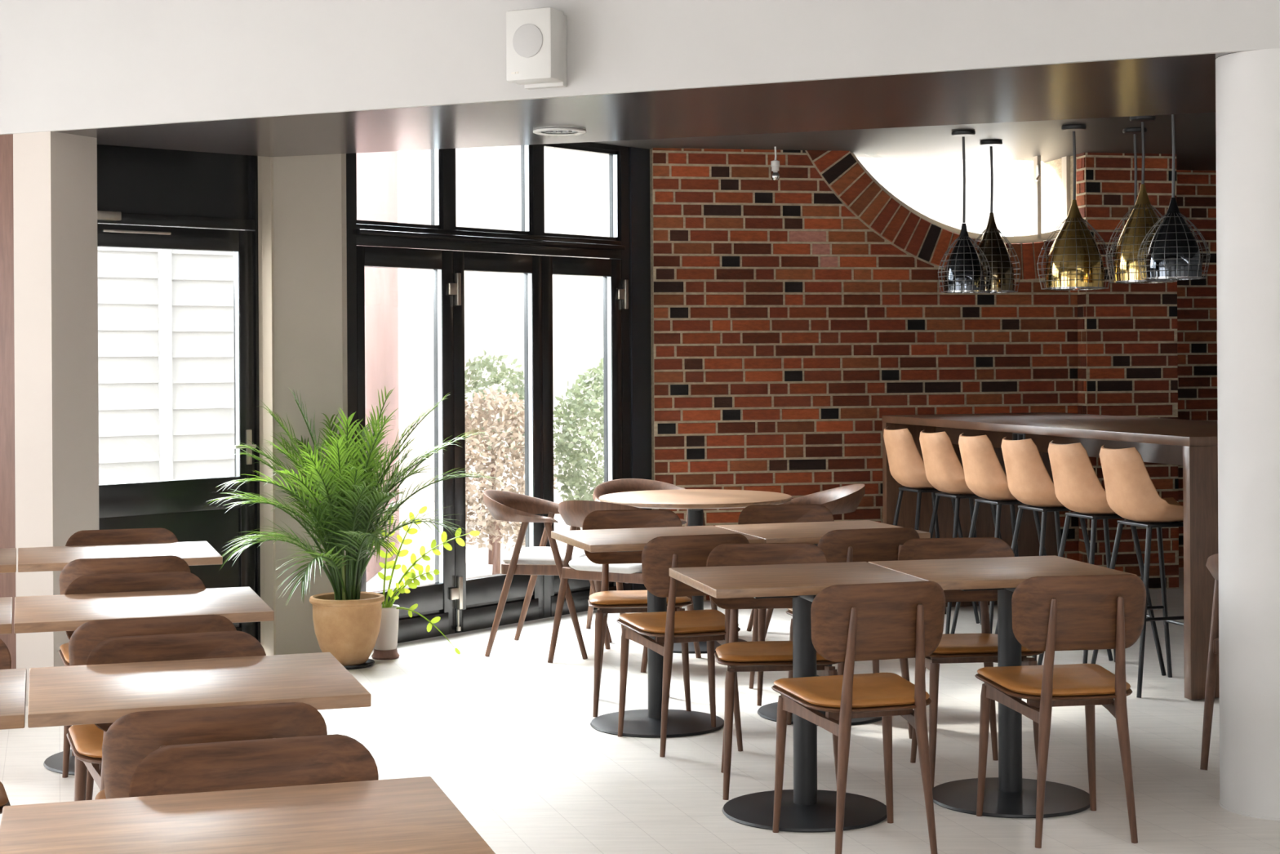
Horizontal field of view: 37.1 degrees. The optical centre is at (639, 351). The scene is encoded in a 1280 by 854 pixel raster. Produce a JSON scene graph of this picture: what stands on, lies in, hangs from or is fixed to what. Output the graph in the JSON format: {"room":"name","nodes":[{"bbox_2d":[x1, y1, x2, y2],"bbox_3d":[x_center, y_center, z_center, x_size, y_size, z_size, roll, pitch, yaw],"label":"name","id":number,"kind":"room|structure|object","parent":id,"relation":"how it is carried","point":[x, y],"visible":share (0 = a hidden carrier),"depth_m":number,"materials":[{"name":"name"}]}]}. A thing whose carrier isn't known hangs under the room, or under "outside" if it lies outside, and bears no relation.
{"room":"cafe","nodes":[
{"label":"cafe","id":0,"kind":"room"},
{"bbox_2d":[0,133,16,668],"bbox_3d":[-2.715,0.286,8.194,0.320,2.400,0.260,0,0,24],"label":"wall panel","id":1,"kind":"object","parent":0,"point":[7,482],"visible":0.24,"depth_m":8.03,"materials":[{"name":"white paint"}]},
{"bbox_2d":[0,568,1279,853],"bbox_3d":[0.972,1.514,4.997,11.926,0.100,17.194,0,0,0],"label":"floor","id":2,"kind":"structure","parent":0,"point":[508,735],"depth_m":6.92,"materials":[{"name":"white"}]},
{"bbox_2d":[0,638,11,813],"bbox_3d":[-1.679,1.081,4.415,0.424,0.799,0.441,0,0,-18],"label":"dining chair","id":3,"kind":"object","parent":2,"relation":"on","point":[5,655],"visible":0.59,"depth_m":4.62,"materials":[{"name":"brown wood"}]},
{"bbox_2d":[0,596,13,634],"bbox_3d":[-2.110,1.110,5.299,0.696,0.745,0.656,0,0,-18],"label":"cafe table","id":4,"kind":"object","parent":2,"relation":"on","point":[6,602],"visible":1,"depth_m":5.31,"materials":[{"name":"brown wood"}]},
{"bbox_2d":[0,547,16,573],"bbox_3d":[-2.573,1.113,6.749,0.696,0.745,0.656,0,0,-18],"label":"cafe table","id":5,"kind":"object","parent":2,"relation":"on","point":[8,555],"visible":1,"depth_m":6.73,"materials":[{"name":"brown wood"}]},
{"bbox_2d":[0,667,26,729],"bbox_3d":[-1.653,1.107,3.998,0.696,0.745,0.656,0,0,-17],"label":"cafe table","id":6,"kind":"object","parent":2,"relation":"on","point":[12,681],"visible":1,"depth_m":4.03,"materials":[{"name":"brown wood"}]},
{"bbox_2d":[13,131,98,706],"bbox_3d":[-2.476,0.285,8.093,0.200,2.400,0.288,0,0,24],"label":"pillar","id":7,"kind":"structure","parent":2,"relation":"on","point":[55,261],"depth_m":7.98,"materials":[{"name":"paint"}]},
{"bbox_2d":[17,541,222,774],"bbox_3d":[-1.905,1.109,6.965,0.696,0.745,0.656,0,0,-18],"label":"cafe table","id":8,"kind":"object","parent":2,"relation":"on","point":[193,553],"visible":0.17,"depth_m":6.91,"materials":[{"name":"brown wood"}]},
{"bbox_2d":[65,527,178,755],"bbox_3d":[-1.933,1.083,7.155,0.424,0.799,0.441,0,0,-18],"label":"dining chair","id":9,"kind":"object","parent":2,"relation":"on","point":[159,535],"visible":0.1,"depth_m":7.33,"materials":[{"name":"brown wood"}]},
{"bbox_2d":[57,555,190,777],"bbox_3d":[-1.759,1.082,6.495,0.424,0.799,0.441,0,0,-18],"label":"dining chair","id":10,"kind":"object","parent":2,"relation":"on","point":[76,568],"visible":0.11,"depth_m":6.31,"materials":[{"name":"brown wood"}]},
{"bbox_2d":[64,571,205,799],"bbox_3d":[-1.490,1.080,5.675,0.424,0.799,0.441,0,0,-18],"label":"dining chair","id":11,"kind":"object","parent":2,"relation":"on","point":[166,580],"visible":0.08,"depth_m":5.85,"materials":[{"name":"brown wood"}]},
{"bbox_2d":[13,586,274,633],"bbox_3d":[-1.442,1.106,5.516,0.696,0.745,0.656,0,0,-18],"label":"cafe table","id":12,"kind":"object","parent":2,"relation":"on","point":[62,612],"visible":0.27,"depth_m":5.46,"materials":[{"name":"brown wood"}]},
{"bbox_2d":[66,614,236,800],"bbox_3d":[-1.294,1.079,5.045,0.424,0.799,0.441,0,0,-18],"label":"dining chair","id":13,"kind":"object","parent":2,"relation":"on","point":[86,740],"visible":0.19,"depth_m":4.87,"materials":[{"name":"brown wood"}]},
{"bbox_2d":[84,631,266,799],"bbox_3d":[-1.056,1.078,4.400,0.424,0.799,0.441,0,0,-18],"label":"dining chair","id":14,"kind":"object","parent":2,"relation":"on","point":[206,645],"visible":0.2,"depth_m":4.58,"materials":[{"name":"brown wood"}]},
{"bbox_2d":[27,652,371,727],"bbox_3d":[-0.983,1.103,4.209,0.696,0.745,0.656,0,0,-17],"label":"cafe table","id":15,"kind":"object","parent":2,"relation":"on","point":[103,693],"visible":0.73,"depth_m":4.15,"materials":[{"name":"brown wood"}]},
{"bbox_2d":[102,702,327,798],"bbox_3d":[-0.857,1.077,3.805,0.424,0.799,0.442,0,0,-18],"label":"dining chair","id":16,"kind":"object","parent":2,"relation":"on","point":[132,736],"visible":0.21,"depth_m":3.60,"materials":[{"name":"brown wood"}]},
{"bbox_2d":[0,776,495,853],"bbox_3d":[-0.596,1.101,2.851,0.696,0.745,0.656,0,0,-16],"label":"cafe table","id":17,"kind":"object","parent":2,"relation":"on","point":[411,815],"visible":1,"depth_m":2.94,"materials":[{"name":"brown wood"}]},
{"bbox_2d":[128,733,378,796],"bbox_3d":[-0.614,1.075,3.140,0.424,0.799,0.442,0,0,-18],"label":"dining chair","id":18,"kind":"object","parent":2,"relation":"on","point":[185,768],"visible":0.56,"depth_m":3.32,"materials":[{"name":"brown wood"}]},
{"bbox_2d":[272,153,347,654],"bbox_3d":[-1.646,0.151,9.391,0.437,2.657,0.258,0,0,0],"label":"wall pier","id":19,"kind":"object","parent":2,"relation":"on","point":[310,240],"visible":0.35,"depth_m":9.29,"materials":[{"name":"beige paint"}]},
{"bbox_2d":[257,155,275,655],"bbox_3d":[-1.834,0.158,9.325,0.054,2.647,0.177,0,0,-23],"label":"wall","id":20,"kind":"structure","parent":19,"relation":"attached to","point":[265,166],"depth_m":9.27,"materials":[{"name":"beige paint"}]},
{"bbox_2d":[205,385,502,669],"bbox_3d":[-1.327,0.818,8.874,1.386,1.320,0.875,0,0,-5],"label":"potted palm","id":21,"kind":"object","parent":2,"relation":"on","point":[347,620],"visible":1,"depth_m":8.84,"materials":[{"name":"plant"}]},
{"bbox_2d":[309,591,384,666],"bbox_3d":[-1.377,1.308,8.965,0.352,0.317,0.352,0,0,0],"label":"pot","id":22,"kind":"object","parent":21,"relation":"on","point":[347,624],"depth_m":8.85,"materials":[{"name":"ceramic"}]},
{"bbox_2d":[371,506,479,659],"bbox_3d":[-1.042,1.109,9.129,0.525,0.734,0.180,0,0,11],"label":"potted plant","id":23,"kind":"object","parent":2,"relation":"on","point":[385,646],"visible":0.89,"depth_m":9.15,"materials":[{"name":"green plant"}]},
{"bbox_2d":[373,604,399,649],"bbox_3d":[-1.227,1.330,9.185,0.138,0.205,0.138,0,0,0],"label":"pot","id":24,"kind":"object","parent":23,"relation":"on","point":[387,638],"depth_m":9.13,"materials":[{"name":"white ceramic"}]},
{"bbox_2d":[483,489,612,659],"bbox_3d":[-0.481,1.083,9.429,0.582,0.786,0.594,0,0,12],"label":"armchair","id":25,"kind":"object","parent":2,"relation":"on","point":[503,505],"visible":0.7,"depth_m":9.21,"materials":[{"name":"brown wood"}]},
{"bbox_2d":[547,500,701,672],"bbox_3d":[-0.092,1.081,9.043,0.594,0.786,0.582,0,0,33],"label":"armchair","id":26,"kind":"object","parent":2,"relation":"on","point":[573,513],"visible":0.39,"depth_m":8.94,"materials":[{"name":"brown wood"}]},
{"bbox_2d":[582,509,692,716],"bbox_3d":[-0.015,1.071,7.896,0.424,0.799,0.441,0,0,-6],"label":"dining chair","id":27,"kind":"object","parent":2,"relation":"on","point":[607,602],"visible":0.69,"depth_m":8.04,"materials":[{"name":"brown wood"}]},
{"bbox_2d":[586,478,717,631],"bbox_3d":[0.049,1.080,10.030,0.594,0.786,0.582,0,0,-24],"label":"armchair","id":28,"kind":"object","parent":2,"relation":"on","point":[623,485],"visible":0.14,"depth_m":10.23,"materials":[{"name":"brown wood"}]},
{"bbox_2d":[551,525,764,737],"bbox_3d":[0.062,1.097,7.529,0.696,0.745,0.600,0,0,-17],"label":"cafe table","id":29,"kind":"object","parent":2,"relation":"on","point":[637,722],"visible":0.74,"depth_m":7.47,"materials":[{"name":"brown wood"}]},
{"bbox_2d":[616,533,749,756],"bbox_3d":[0.165,1.070,7.140,0.424,0.799,0.442,0,0,-17],"label":"dining chair","id":30,"kind":"object","parent":2,"relation":"on","point":[660,554],"visible":0.81,"depth_m":6.97,"materials":[{"name":"brown wood"}]},
{"bbox_2d":[599,488,791,653],"bbox_3d":[0.279,1.096,9.520,0.964,0.745,0.964,0,0,0],"label":"round table","id":31,"kind":"object","parent":2,"relation":"on","point":[695,500],"visible":0.49,"depth_m":9.40,"materials":[{"name":"brown wood"}]},
{"bbox_2d":[706,542,840,799],"bbox_3d":[0.454,1.069,6.463,0.424,0.799,0.442,0,0,-4],"label":"dining chair","id":32,"kind":"object","parent":2,"relation":"on","point":[757,655],"visible":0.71,"depth_m":6.60,"materials":[{"name":"brown wood"}]},
{"bbox_2d":[737,503,834,706],"bbox_3d":[0.655,1.067,8.121,0.424,0.799,0.442,0,0,-7],"label":"dining chair","id":33,"kind":"object","parent":2,"relation":"on","point":[762,513],"visible":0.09,"depth_m":8.30,"materials":[{"name":"brown wood"}]},
{"bbox_2d":[669,561,926,832],"bbox_3d":[0.511,1.095,6.134,0.696,0.745,0.656,0,0,-13],"label":"cafe table","id":34,"kind":"object","parent":2,"relation":"on","point":[805,807],"visible":0.84,"depth_m":6.04,"materials":[{"name":"brown wood"}]},
{"bbox_2d":[746,483,865,638],"bbox_3d":[0.860,1.075,9.742,0.582,0.786,0.594,0,0,-3],"label":"armchair","id":35,"kind":"object","parent":2,"relation":"on","point":[845,499],"visible":0.17,"depth_m":9.84,"materials":[{"name":"brown wood"}]},
{"bbox_2d":[715,520,930,725],"bbox_3d":[0.733,1.093,7.734,0.696,0.745,0.600,0,0,-17],"label":"cafe table","id":36,"kind":"object","parent":2,"relation":"on","point":[811,532],"visible":0.21,"depth_m":7.69,"materials":[{"name":"brown wood"}]},
{"bbox_2d":[785,527,919,738],"bbox_3d":[0.825,1.066,7.350,0.424,0.799,0.441,0,0,-17],"label":"dining chair","id":37,"kind":"object","parent":2,"relation":"on","point":[868,544],"visible":0.17,"depth_m":7.15,"materials":[{"name":"brown wood"}]},
{"bbox_2d":[771,580,945,853],"bbox_3d":[0.652,1.067,5.675,0.424,0.799,0.441,0,0,-17],"label":"dining chair","id":38,"kind":"object","parent":2,"relation":"on","point":[852,623],"visible":1,"depth_m":5.51,"materials":[{"name":"brown wood"}]},
{"bbox_2d":[883,426,979,623],"bbox_3d":[1.550,0.936,10.343,0.442,1.052,0.414,0,0,-18],"label":"bar stool","id":39,"kind":"object","parent":2,"relation":"on","point":[906,464],"visible":0.65,"depth_m":10.22,"materials":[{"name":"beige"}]},
{"bbox_2d":[919,430,1001,633],"bbox_3d":[1.685,0.936,9.927,0.442,1.052,0.414,0,0,-18],"label":"bar stool","id":40,"kind":"object","parent":2,"relation":"on","point":[944,469],"visible":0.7,"depth_m":9.79,"materials":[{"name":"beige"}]},
{"bbox_2d":[897,537,1044,787],"bbox_3d":[1.140,1.065,6.611,0.424,0.799,0.441,0,0,-6],"label":"dining chair","id":41,"kind":"object","parent":2,"relation":"on","point":[982,646],"visible":0.52,"depth_m":6.77,"materials":[{"name":"brown wood"}]},
{"bbox_2d":[950,433,1046,633],"bbox_3d":[1.820,0.935,9.512,0.442,1.052,0.414,0,0,-18],"label":"bar stool","id":42,"kind":"object","parent":2,"relation":"on","point":[985,477],"visible":0.65,"depth_m":9.38,"materials":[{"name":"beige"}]},
{"bbox_2d":[867,555,1137,817],"bbox_3d":[1.195,1.090,6.292,0.696,0.745,0.656,0,0,-13],"label":"cafe table","id":43,"kind":"object","parent":2,"relation":"on","point":[1007,795],"visible":0.8,"depth_m":6.20,"materials":[{"name":"brown wood"}]},
{"bbox_2d":[881,412,1219,699],"bbox_3d":[2.353,0.903,9.517,1.100,1.094,2.980,0,0,-18],"label":"bar table","id":44,"kind":"object","parent":2,"relation":"on","point":[1191,444],"visible":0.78,"depth_m":9.15,"materials":[{"name":"brown wood"}]},
{"bbox_2d":[1013,433,1017,439],"bbox_3d":[1.954,0.454,9.925,0.006,0.048,0.042,0,0,-18],"label":"outlet","id":45,"kind":"object","parent":44,"relation":"attached to","point":[1015,435],"depth_m":9.92,"materials":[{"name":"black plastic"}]},
{"bbox_2d":[1012,432,1025,439],"bbox_3d":[1.969,0.454,9.898,0.010,0.072,0.124,0,0,-18],"label":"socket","id":46,"kind":"object","parent":44,"relation":"attached to","point":[1015,436],"depth_m":9.89,"materials":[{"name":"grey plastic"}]},
{"bbox_2d":[1018,434,1022,439],"bbox_3d":[1.973,0.454,9.867,0.006,0.048,0.042,0,0,-18],"label":"outlet","id":47,"kind":"object","parent":44,"relation":"attached to","point":[1020,436],"depth_m":9.86,"materials":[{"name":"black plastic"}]},
{"bbox_2d":[995,436,1113,660],"bbox_3d":[1.955,0.934,9.096,0.442,1.052,0.414,0,0,-18],"label":"bar stool","id":48,"kind":"object","parent":2,"relation":"on","point":[1028,480],"visible":0.67,"depth_m":8.97,"materials":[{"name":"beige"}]},
{"bbox_2d":[974,573,1146,848],"bbox_3d":[1.288,1.064,5.834,0.424,0.799,0.442,0,0,-10],"label":"dining chair","id":49,"kind":"object","parent":2,"relation":"on","point":[1051,614],"visible":1,"depth_m":5.66,"materials":[{"name":"brown wood"}]},
{"bbox_2d":[1037,440,1166,675],"bbox_3d":[2.090,0.933,8.681,0.442,1.052,0.414,0,0,-18],"label":"bar stool","id":50,"kind":"object","parent":2,"relation":"on","point":[1078,488],"visible":0.65,"depth_m":8.56,"materials":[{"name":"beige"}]},
{"bbox_2d":[1090,444,1183,697],"bbox_3d":[2.225,0.932,8.265,0.442,1.052,0.414,0,0,-18],"label":"bar stool","id":51,"kind":"object","parent":2,"relation":"on","point":[1131,491],"visible":0.8,"depth_m":8.13,"materials":[{"name":"beige leather"}]},
{"bbox_2d":[1200,553,1218,769],"bbox_3d":[2.296,1.067,6.688,0.594,0.786,0.582,0,0,31],"label":"armchair","id":52,"kind":"object","parent":2,"relation":"on","point":[1212,562],"visible":0.27,"depth_m":6.70,"materials":[{"name":"brown wood"}]},
{"bbox_2d":[1215,48,1279,820],"bbox_3d":[2.048,0.258,6.100,0.386,2.399,0.386,0,0,0],"label":"column","id":53,"kind":"structure","parent":2,"relation":"on","point":[1247,83],"depth_m":5.97,"materials":[{"name":"grey paint"}]},
{"bbox_2d":[0,0,1279,134],"bbox_3d":[0.402,-1.482,6.714,11.400,1.101,0.163,0,0,24],"label":"beam","id":54,"kind":"structure","parent":0,"point":[65,64],"depth_m":7.08,"materials":[{"name":"white paint"}]},
{"bbox_2d":[506,7,567,89],"bbox_3d":[-0.373,-1.094,6.892,0.184,0.268,0.150,0,0,24],"label":"loudspeaker","id":55,"kind":"object","parent":54,"relation":"attached to","point":[536,58],"visible":1,"depth_m":6.83,"materials":[{"name":"grey plastic"}]},
{"bbox_2d":[512,23,542,57],"bbox_3d":[-0.402,-1.113,6.826,0.120,0.120,0.006,0,0,24],"label":"grille","id":56,"kind":"object","parent":55,"relation":"attached to","point":[527,38],"depth_m":6.82,"materials":[{"name":"grey plastic"}]},
{"bbox_2d":[55,52,1236,156],"bbox_3d":[1.553,-0.999,7.113,9.232,0.120,1.783,0,0,24],"label":"ceiling","id":57,"kind":"structure","parent":0,"point":[1183,84],"depth_m":7.43,"materials":[{"name":"brown paint"}]},
{"bbox_2d":[533,128,586,136],"bbox_3d":[-0.339,-0.922,8.020,0.224,0.009,0.224,0,0,0],"label":"recessed light","id":58,"kind":"object","parent":57,"relation":"in","point":[544,131],"visible":1,"depth_m":8.00,"materials":[{"name":"white plastic"}]},
{"bbox_2d":[649,147,1079,601],"bbox_3d":[1.381,0.044,11.543,2.715,2.835,0.310,0,0,-11],"label":"brick wall","id":59,"kind":"structure","parent":0,"point":[802,309],"depth_m":11.32,"materials":[{"name":"red brick"}]},
{"bbox_2d":[355,149,440,229],"bbox_3d":[-1.241,-0.890,9.662,0.060,0.519,0.612,0,0,39],"label":"window","id":60,"kind":"structure","parent":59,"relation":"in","point":[435,153],"depth_m":9.87,"materials":[{"name":"black paint"}]},
{"bbox_2d":[356,245,462,643],"bbox_3d":[-1.184,0.475,9.693,0.094,1.996,0.715,0,0,39],"label":"door","id":61,"kind":"structure","parent":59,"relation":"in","point":[437,598],"depth_m":9.87,"materials":[{"name":"black paint"}]},
{"bbox_2d":[346,142,632,590],"bbox_3d":[-0.767,0.146,10.231,0.120,2.657,2.215,0,0,39],"label":"door frame","id":62,"kind":"structure","parent":59,"relation":"attached to","point":[446,238],"depth_m":10.18,"materials":[{"name":"black paint"}]},
{"bbox_2d":[455,145,530,235],"bbox_3d":[-0.804,-0.893,10.208,0.060,0.519,0.607,0,0,39],"label":"window","id":63,"kind":"structure","parent":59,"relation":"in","point":[525,149],"depth_m":10.42,"materials":[{"name":"black paint"}]},
{"bbox_2d":[453,250,543,633],"bbox_3d":[-0.775,0.473,10.221,0.072,1.996,0.693,0,0,39],"label":"door","id":64,"kind":"structure","parent":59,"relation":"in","point":[481,594],"depth_m":10.26,"materials":[{"name":"black paint"}]},
{"bbox_2d":[543,143,618,240],"bbox_3d":[-0.349,-0.895,10.777,0.060,0.519,0.671,0,0,39],"label":"window","id":65,"kind":"structure","parent":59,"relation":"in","point":[613,155],"depth_m":11.01,"materials":[{"name":"black paint"}]},
{"bbox_2d":[541,255,628,617],"bbox_3d":[-0.323,0.470,10.772,0.090,1.996,0.728,0,0,39],"label":"door","id":66,"kind":"structure","parent":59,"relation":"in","point":[610,269],"depth_m":10.79,"materials":[{"name":"black paint"}]},
{"bbox_2d":[629,146,652,590],"bbox_3d":[-0.018,0.142,11.184,0.100,2.657,0.210,0,0,39],"label":"pillar","id":67,"kind":"structure","parent":59,"relation":"attached to","point":[639,158],"depth_m":11.13,"materials":[{"name":"black metal"}]},
{"bbox_2d":[850,152,1070,242],"bbox_3d":[1.928,-0.962,11.616,1.481,0.608,0.127,0,0,-11],"label":"window","id":68,"kind":"structure","parent":59,"relation":"in","point":[1037,236],"depth_m":11.72,"materials":[{"name":"beige paint"}]},
{"bbox_2d":[592,112,1216,170],"bbox_3d":[1.606,-1.247,10.765,8.725,0.100,7.498,0,0,9],"label":"ceiling","id":69,"kind":"structure","parent":0,"point":[1194,133],"depth_m":10.85,"materials":[{"name":"grey paint"}]},
{"bbox_2d":[770,146,779,181],"bbox_3d":[0.788,-1.091,11.100,0.052,0.201,0.052,0,0,0],"label":"holder","id":70,"kind":"object","parent":69,"relation":"hanging from","point":[775,164],"visible":1,"depth_m":11.08,"materials":[{"name":"white plastic"}]},
{"bbox_2d":[770,160,779,171],"bbox_3d":[0.788,-1.079,11.100,0.052,0.068,0.052,0,0,0],"label":"socket","id":71,"kind":"object","parent":70,"relation":"attached to","point":[775,164],"depth_m":11.08,"materials":[{"name":"white plastic"}]},
{"bbox_2d":[937,129,991,293],"bbox_3d":[1.764,-0.759,10.375,0.285,0.878,0.287,0,0,28],"label":"pendant lamp","id":72,"kind":"object","parent":69,"relation":"hanging from","point":[964,273],"visible":1,"depth_m":10.31,"materials":[{"name":"black metal"}]},
{"bbox_2d":[973,139,1021,293],"bbox_3d":[2.006,-0.767,10.870,0.325,0.864,0.328,0,0,-28],"label":"pendant lamp","id":73,"kind":"object","parent":69,"relation":"hanging from","point":[1002,278],"visible":0.73,"depth_m":10.79,"materials":[{"name":"black glass"}]},
{"bbox_2d":[1036,124,1112,290],"bbox_3d":[2.313,-0.765,10.150,0.393,0.871,0.396,0,0,-28],"label":"pendant lamp","id":74,"kind":"object","parent":69,"relation":"hanging from","point":[1074,261],"visible":0.99,"depth_m":10.05,"materials":[{"name":"gold metal"}]},
{"bbox_2d":[1106,127,1146,281],"bbox_3d":[2.677,-0.787,10.300,0.300,0.832,0.302,0,0,-28],"label":"pendant lamp","id":75,"kind":"object","parent":69,"relation":"hanging from","point":[1135,131],"visible":0.1,"depth_m":10.29,"materials":[{"name":"gold metal"}]},
{"bbox_2d":[1105,115,1177,283],"bbox_3d":[2.574,-0.777,9.750,0.373,0.851,0.376,0,0,-28],"label":"pendant lamp","id":76,"kind":"object","parent":69,"relation":"hanging from","point":[1143,217],"visible":0.7,"depth_m":9.69,"materials":[{"name":"gold metal"}]},
{"bbox_2d":[1137,114,1210,279],"bbox_3d":[2.561,-0.774,9.150,0.335,0.857,0.338,0,0,-28],"label":"pendant lamp","id":77,"kind":"object","parent":69,"relation":"hanging from","point":[1173,253],"visible":0.98,"depth_m":9.07,"materials":[{"name":"black metal"}]},
{"bbox_2d":[1013,152,1178,589],"bbox_3d":[2.883,0.103,12.145,0.604,2.700,1.128,0,0,-11],"label":"brick pier","id":78,"kind":"object","parent":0,"point":[1127,357],"visible":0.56,"depth_m":11.60,"materials":[{"name":"red brick"}]},
{"bbox_2d":[1176,169,1217,568],"bbox_3d":[4.498,0.093,12.994,3.000,2.700,0.208,0,0,-12],"label":"brick wall","id":79,"kind":"structure","parent":0,"point":[1196,190],"depth_m":12.73,"materials":[{"name":"red brick"}]},
{"bbox_3d":[-2.734,0.158,8.400,0.430,2.657,0.520,0,0,0],"label":"wall","id":80,"kind":"structure","parent":0,"visible":0},
{"bbox_2d":[97,144,260,642],"bbox_3d":[-2.246,0.155,8.977,0.145,2.657,1.120,0,0,45],"label":"door","id":81,"kind":"structure","parent":80,"relation":"in","point":[148,198],"depth_m":9.14,"materials":[{"name":"black paint"}]},
{"label":"outside","id":82,"kind":"structure","parent":0,"visible":0},
{"bbox_2d":[366,547,514,591],"bbox_3d":[0.010,1.680,17.000,32.000,0.180,18.000,0,0,0],"label":"ground","id":83,"kind":"structure","parent":82,"point":[477,559],"depth_m":14.11,"materials":[{"name":"white"}]},
{"bbox_2d":[97,246,234,484],"bbox_3d":[-3.533,0.351,10.812,4.060,2.520,0.082,0,0,-38],"label":"fence","id":84,"kind":"object","parent":83,"relation":"on","point":[166,348],"visible":0.24,"depth_m":11.32,"materials":[{"name":"white wood"}]},
{"bbox_2d":[356,151,399,582],"bbox_3d":[-2.431,-0.955,14.100,1.050,5.120,1.800,0,0,0],"label":"exterior wall","id":85,"kind":"structure","parent":83,"relation":"on","point":[376,171],"depth_m":14.02,"materials":[{"name":"pink paint"}]},
{"bbox_2d":[464,349,524,564],"bbox_3d":[-1.116,0.791,14.312,0.781,1.613,0.776,0,0,0],"label":"bush","id":86,"kind":"object","parent":83,"relation":"on","point":[513,379],"visible":0.41,"depth_m":14.24,"materials":[{"name":"green plant"}]},
{"bbox_2d":[432,385,557,574],"bbox_3d":[-1.021,0.918,13.406,0.886,1.358,0.885,0,0,0],"label":"bush","id":87,"kind":"object","parent":83,"relation":"on","point":[508,422],"visible":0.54,"depth_m":13.19,"materials":[{"name":"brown plant"}]},
{"bbox_2d":[553,358,604,501],"bbox_3d":[-0.210,0.816,13.892,0.926,1.553,0.924,0,0,0],"label":"bush","id":88,"kind":"object","parent":83,"relation":"on","point":[580,407],"visible":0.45,"depth_m":13.73,"materials":[{"name":"green plant"}]},
{"bbox_2d":[397,145,1000,549],"bbox_3d":[0.393,-1.112,15.800,5.272,5.400,0.497,0,0,-5],"label":"sky","id":89,"kind":"structure","parent":83,"relation":"on","point":[488,179],"depth_m":15.46,"materials":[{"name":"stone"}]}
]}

